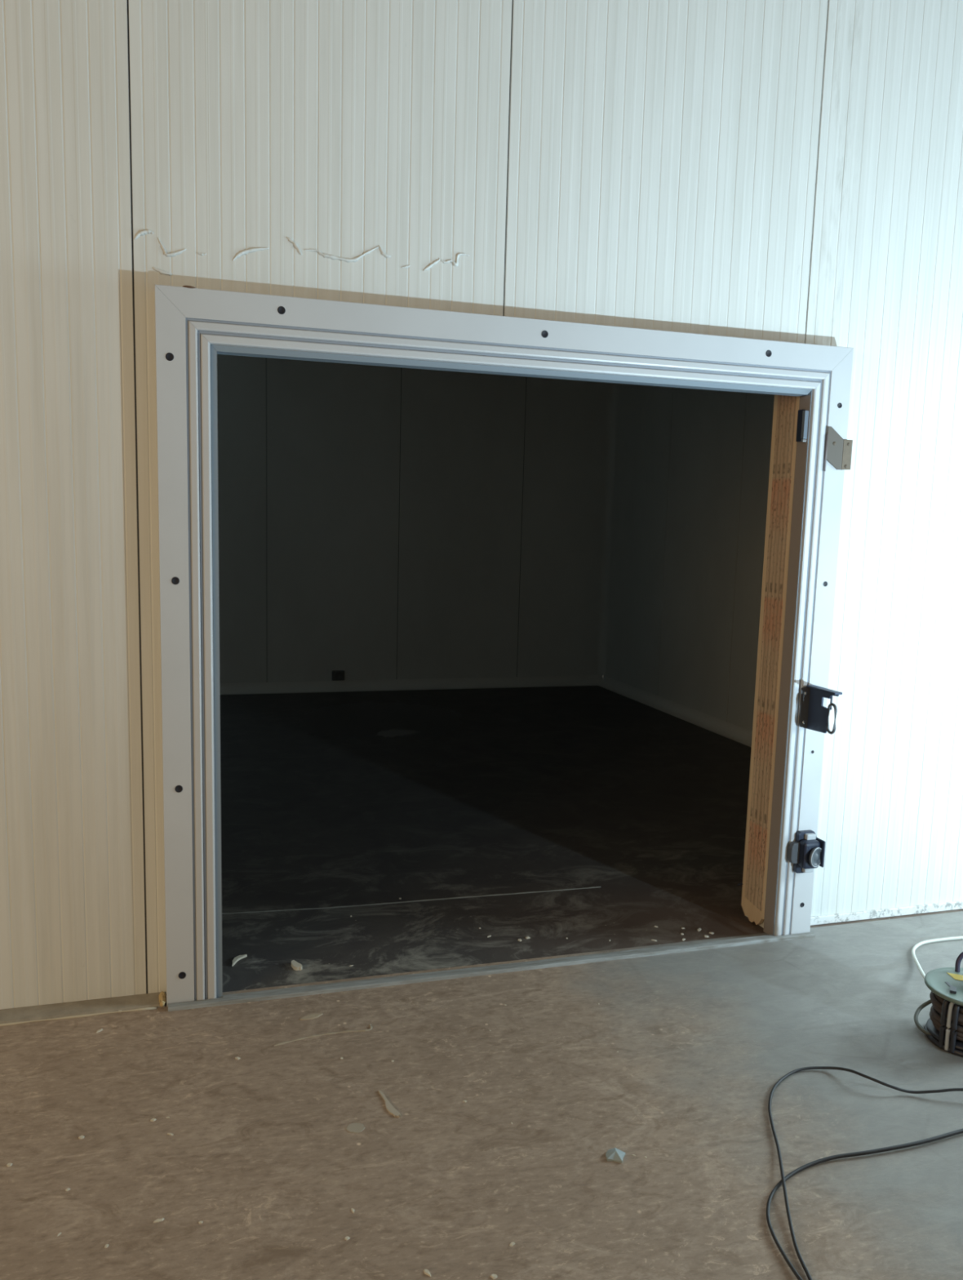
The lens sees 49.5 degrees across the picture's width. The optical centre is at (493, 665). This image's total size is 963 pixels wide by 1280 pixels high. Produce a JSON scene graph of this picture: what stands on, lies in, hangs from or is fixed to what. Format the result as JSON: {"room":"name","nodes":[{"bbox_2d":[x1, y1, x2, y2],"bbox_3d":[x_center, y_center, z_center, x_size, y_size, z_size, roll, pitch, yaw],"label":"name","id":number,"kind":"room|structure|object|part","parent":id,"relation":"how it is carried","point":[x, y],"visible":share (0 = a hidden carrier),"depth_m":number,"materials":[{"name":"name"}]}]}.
{"room":"warehouse under construction","nodes":[
{"label":"warehouse under construction","id":0,"kind":"room"},
{"bbox_2d":[133,303,608,683],"bbox_3d":[-1.427,-1.368,9.068,5.277,3.200,0.100,-1,9,-18],"label":"wall","id":1,"kind":"structure","parent":0,"point":[376,522],"depth_m":9.24,"materials":[{"name":"grey"}]},
{"bbox_3d":[-2.485,-1.350,8.726,1.146,3.200,0.100,-1,9,-18],"label":"wall panel","id":2,"kind":"part","parent":1,"relation":"part of","materials":[{"name":"white metal"}]},
{"bbox_3d":[-1.391,-1.369,9.079,1.146,3.200,0.100,-1,9,-18],"label":"wall panel","id":3,"kind":"part","parent":1,"relation":"part of","materials":[{"name":"white metal"}]},
{"bbox_2d":[332,670,344,680],"bbox_3d":[-1.370,0.091,9.231,0.110,0.086,0.046,-1,9,-18],"label":"wall socket","id":4,"kind":"object","parent":1,"relation":"attached to","point":[337,675],"visible":1,"depth_m":9.22,"materials":[{"name":"black"}]},
{"bbox_2d":[219,675,604,694],"bbox_3d":[-1.443,0.186,9.202,5.280,0.085,0.085,-1,9,-18],"label":"baseboard","id":5,"kind":"structure","parent":1,"relation":"attached to","point":[585,680],"depth_m":9.43,"materials":[{"name":"white"}]},
{"bbox_3d":[-0.297,-1.388,9.433,1.146,3.200,0.100,-1,9,-18],"label":"wall panel","id":6,"kind":"part","parent":1,"relation":"part of","materials":[{"name":"white metal"}]},
{"bbox_3d":[0.667,-1.405,9.745,0.874,3.200,0.100,-1,9,-18],"label":"wall panel","id":7,"kind":"part","parent":1,"relation":"part of","materials":[{"name":"white metal"}]},
{"bbox_2d":[595,382,619,675],"bbox_3d":[1.077,-1.443,9.779,0.075,3.109,0.075,-1,9,-18],"label":"trim","id":8,"kind":"structure","parent":1,"relation":"attached to","point":[613,388],"depth_m":9.82,"materials":[{"name":"white metal"}]},
{"bbox_2d":[0,0,962,1009],"bbox_3d":[-0.535,-1.123,3.316,10.347,4.400,0.157,-1,9,-18],"label":"wall","id":9,"kind":"structure","parent":0,"point":[786,171],"depth_m":3.31,"materials":[{"name":"metal"}]},
{"bbox_3d":[-1.630,-1.104,2.966,1.147,4.400,0.150,-1,9,-18],"label":"wall panel","id":10,"kind":"part","parent":9,"relation":"part of","materials":[{"name":"metal"}]},
{"bbox_2d":[0,991,164,1026],"bbox_3d":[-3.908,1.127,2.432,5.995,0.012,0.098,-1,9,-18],"label":"baseboard","id":11,"kind":"structure","parent":9,"relation":"attached to","point":[77,1009],"depth_m":3.27,"materials":[{"name":"beige wood"}]},
{"bbox_2d":[159,991,166,1006],"bbox_3d":[-1.060,1.070,3.345,0.023,0.031,0.092,-1,9,-18],"label":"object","id":12,"kind":"object","parent":11,"relation":"on","point":[162,997],"visible":1,"depth_m":3.33,"materials":[{"name":"brown"}]},
{"bbox_3d":[-0.536,-1.123,3.319,1.147,4.400,0.150,-1,9,-18],"label":"wall panel","id":13,"kind":"part","parent":9,"relation":"part of","materials":[{"name":"metal"}]},
{"bbox_2d":[154,284,853,1011],"bbox_3d":[0.121,-0.033,3.555,2.391,2.212,0.124,-1,9,-18],"label":"door frame","id":14,"kind":"structure","parent":9,"relation":"in","point":[193,326],"depth_m":3.31,"materials":[{"name":"paint"}]},
{"bbox_2d":[795,408,808,442],"bbox_3d":[1.114,-0.863,3.760,0.017,0.116,0.047,-1,9,-18],"label":"hinge keeper","id":15,"kind":"object","parent":14,"relation":"attached to","point":[803,415],"visible":1,"depth_m":3.75,"materials":[{"name":"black metal"}]},
{"bbox_2d":[787,830,825,873],"bbox_3d":[1.185,0.715,3.938,0.116,0.162,0.091,-1,9,-18],"label":"latch","id":16,"kind":"object","parent":14,"relation":"attached to","point":[806,853],"visible":1,"depth_m":3.93,"materials":[{"name":"black metal"}]},
{"bbox_3d":[1.147,0.709,3.955,0.056,0.085,0.026,-1,9,-18],"label":"housing arm","id":17,"kind":"part","parent":16,"relation":"part of","materials":[{"name":"grey metal"}]},
{"bbox_3d":[1.189,0.709,3.975,0.085,0.162,0.022,-1,9,-18],"label":"plate","id":18,"kind":"part","parent":16,"relation":"part of","materials":[{"name":"black plastic"}]},
{"bbox_3d":[1.212,0.720,3.919,0.074,0.074,0.012,-5,11,-39],"label":"knob","id":19,"kind":"part","parent":16,"relation":"part of","materials":[{"name":"grey plastic"}]},
{"bbox_2d":[798,684,842,733],"bbox_3d":[1.192,0.167,3.812,0.056,0.166,0.175,-1,9,-18],"label":"bracket","id":20,"kind":"object","parent":14,"relation":"attached to","point":[813,715],"visible":1,"depth_m":3.84,"materials":[{"name":"black metal"}]},
{"bbox_3d":[1.159,0.156,3.887,0.038,0.164,0.005,-1,9,-18],"label":"mount plate","id":21,"kind":"part","parent":20,"relation":"part of","materials":[{"name":"black metal"}]},
{"bbox_3d":[1.203,0.167,3.815,0.006,0.165,0.175,-1,9,-18],"label":"plate","id":22,"kind":"part","parent":20,"relation":"part of","materials":[{"name":"black metal"}]},
{"bbox_3d":[1.222,0.129,3.770,0.006,0.065,0.006,-1,9,-18],"label":"post","id":23,"kind":"part","parent":20,"relation":"part of","materials":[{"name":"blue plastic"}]},
{"bbox_2d":[823,426,853,471],"bbox_3d":[1.250,-0.780,3.775,0.112,0.158,0.007,-1,9,-18],"label":"plate","id":24,"kind":"object","parent":14,"relation":"attached to","point":[838,451],"visible":1,"depth_m":3.77,"materials":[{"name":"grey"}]},
{"bbox_3d":[0.589,-2.182,3.524,1.147,2.298,0.150,-1,9,-18],"label":"wall panel","id":25,"kind":"part","parent":9,"relation":"part of","materials":[{"name":"metal"}]},
{"bbox_2d":[737,395,801,924],"bbox_3d":[1.053,-0.015,3.999,0.037,2.094,0.172,-1,9,-18],"label":"board","id":26,"kind":"object","parent":9,"relation":"attached to","point":[784,443],"visible":0.74,"depth_m":3.99,"materials":[{"name":"brown wood"}]},
{"bbox_3d":[1.653,-1.161,4.027,1.147,4.400,0.150,-1,9,-18],"label":"wall panel","id":27,"kind":"part","parent":9,"relation":"part of","materials":[{"name":"metal"}]},
{"bbox_2d":[810,900,962,925],"bbox_3d":[2.925,0.987,4.684,3.613,0.034,0.012,-1,9,-18],"label":"baseboard","id":28,"kind":"structure","parent":9,"relation":"attached to","point":[877,913],"depth_m":4.25,"materials":[{"name":"white plastic"}]},
{"bbox_2d":[0,685,962,1279],"bbox_3d":[0.190,1.275,2.780,16.000,0.150,14.000,-1,9,-18],"label":"floor","id":29,"kind":"structure","parent":0,"point":[261,1152],"depth_m":3.07,"materials":[{"name":"concrete"}]},
{"bbox_2d":[152,1217,164,1222],"bbox_3d":[-0.746,1.236,2.325,0.026,0.003,0.010,-4,10,-33],"label":"crumb","id":30,"kind":"object","parent":29,"relation":"on","point":[162,1219],"visible":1,"depth_m":2.32,"materials":[{"name":"beige"}]},
{"bbox_2d":[231,954,247,966],"bbox_3d":[-0.902,1.036,3.672,0.026,0.008,0.093,4,9,19],"label":"debris","id":31,"kind":"object","parent":29,"relation":"on","point":[237,958],"visible":1,"depth_m":3.68,"materials":[{"name":"beige paint"}]},
{"bbox_2d":[291,960,302,970],"bbox_3d":[-0.688,1.045,3.637,0.030,0.012,0.070,-4,10,-33],"label":"chip","id":32,"kind":"object","parent":29,"relation":"on","point":[295,966],"visible":1,"depth_m":3.62,"materials":[{"name":"beige paint"}]},
{"bbox_2d":[299,1013,323,1020],"bbox_3d":[-0.572,1.104,3.278,0.079,0.003,0.026,-3,10,-32],"label":"flake","id":33,"kind":"object","parent":29,"relation":"on","point":[312,1015],"visible":1,"depth_m":3.27,"materials":[{"name":"beige"}]},
{"bbox_2d":[273,1023,372,1046],"bbox_3d":[-0.510,1.124,3.159,0.308,0.007,0.035,-2,9,-26],"label":"dust line","id":34,"kind":"object","parent":29,"relation":"on","point":[370,1024],"visible":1,"depth_m":3.17,"materials":[{"name":"beige"}]},
{"bbox_2d":[346,1122,365,1133],"bbox_3d":[-0.355,1.194,2.695,0.046,0.002,0.045,4,8,13],"label":"spot","id":35,"kind":"object","parent":29,"relation":"on","point":[356,1127],"visible":1,"depth_m":2.69,"materials":[{"name":"beige"}]},
{"bbox_2d":[377,1090,400,1117],"bbox_3d":[-0.285,1.179,2.806,0.022,0.004,0.145,-3,9,-30],"label":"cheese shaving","id":36,"kind":"object","parent":29,"relation":"on","point":[391,1109],"visible":1,"depth_m":2.79,"materials":[{"name":"beige"}]},
{"bbox_2d":[222,886,600,914],"bbox_3d":[-0.315,0.968,4.289,1.622,0.007,0.026,-1,8,-15],"label":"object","id":37,"kind":"structure","parent":29,"relation":"on","point":[591,886],"depth_m":4.27,"materials":[{"name":"grey"}]},
{"bbox_2d":[423,1269,431,1276],"bbox_3d":[-0.138,1.273,2.187,0.011,0.003,0.028,-4,10,-32],"label":"crumb","id":38,"kind":"object","parent":29,"relation":"on","point":[427,1272],"visible":1,"depth_m":2.19,"materials":[{"name":"beige"}]},
{"bbox_2d":[490,1274,497,1279],"bbox_3d":[0.002,1.278,2.183,0.013,0.003,0.014,8,10,39],"label":"crumb","id":39,"kind":"object","parent":29,"relation":"on","point":[493,1276],"visible":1,"depth_m":2.18,"materials":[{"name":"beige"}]},
{"bbox_2d":[605,1147,625,1163],"bbox_3d":[0.304,1.219,2.604,0.045,0.016,0.050,4,9,19],"label":"scrap","id":40,"kind":"object","parent":29,"relation":"on","point":[615,1154],"visible":1,"depth_m":2.60,"materials":[{"name":"grey"}]},
{"bbox_2d":[766,1066,962,1279],"bbox_3d":[1.076,1.233,2.577,1.717,0.035,0.964,-5,10,-39],"label":"cord","id":41,"kind":"object","parent":29,"relation":"on","point":[788,1176],"visible":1,"depth_m":2.63,"materials":[{"name":"grey rubber"}]},
{"bbox_2d":[911,936,962,979],"bbox_3d":[1.696,1.029,3.835,1.065,0.120,0.300,-6,11,-44],"label":"cable","id":42,"kind":"object","parent":29,"relation":"on","point":[915,947],"visible":0.81,"depth_m":3.97,"materials":[{"name":"white plastic"}]},
{"bbox_2d":[914,951,962,1057],"bbox_3d":[1.480,1.045,3.246,0.284,0.245,0.312,-1,9,-18],"label":"cable reel","id":43,"kind":"object","parent":29,"relation":"on","point":[944,1028],"visible":1,"depth_m":3.21,"materials":[{"name":"grey plastic"}]},
{"bbox_3d":[1.532,0.949,3.321,0.111,0.073,0.033,5,9,23],"label":"handle","id":44,"kind":"part","parent":43,"relation":"part of","materials":[{"name":"black plastic"}]},
{"bbox_3d":[-0.857,0.414,8.035,1.312,0.002,1.406,-1,9,-18],"label":"puddle","id":45,"kind":"object","parent":29,"relation":"on","visible":0},
{"bbox_2d":[376,728,420,737],"bbox_3d":[-0.702,0.487,7.548,0.239,0.001,0.343,9,11,41],"label":"smear","id":46,"kind":"object","parent":45,"relation":"on","point":[396,732],"visible":1,"depth_m":7.54,"materials":[{"name":"grey"}]},
{"bbox_2d":[603,383,774,731],"bbox_3d":[2.005,-1.003,7.219,0.100,3.200,5.586,-1,9,-18],"label":"wall","id":47,"kind":"structure","parent":0,"point":[692,465],"depth_m":8.36,"materials":[{"name":"grey"}]},
{"bbox_3d":[1.324,-1.323,9.307,0.100,3.200,1.146,-1,9,-18],"label":"wall panel","id":48,"kind":"part","parent":47,"relation":"part of","materials":[{"name":"white metal"}]},
{"bbox_2d":[600,676,752,747],"bbox_3d":[1.885,0.545,7.373,0.085,0.085,5.492,-1,9,-18],"label":"baseboard","id":49,"kind":"structure","parent":47,"relation":"attached to","point":[743,735],"depth_m":8.47,"materials":[{"name":"white"}]},
{"bbox_3d":[1.677,-1.157,8.226,0.100,3.200,1.146,-1,9,-18],"label":"wall panel","id":50,"kind":"part","parent":47,"relation":"part of","materials":[{"name":"white metal"}]},
{"bbox_3d":[2.030,-0.992,7.144,0.100,3.200,1.146,-1,9,-18],"label":"wall panel","id":51,"kind":"part","parent":47,"relation":"part of","materials":[{"name":"white metal"}]}
]}

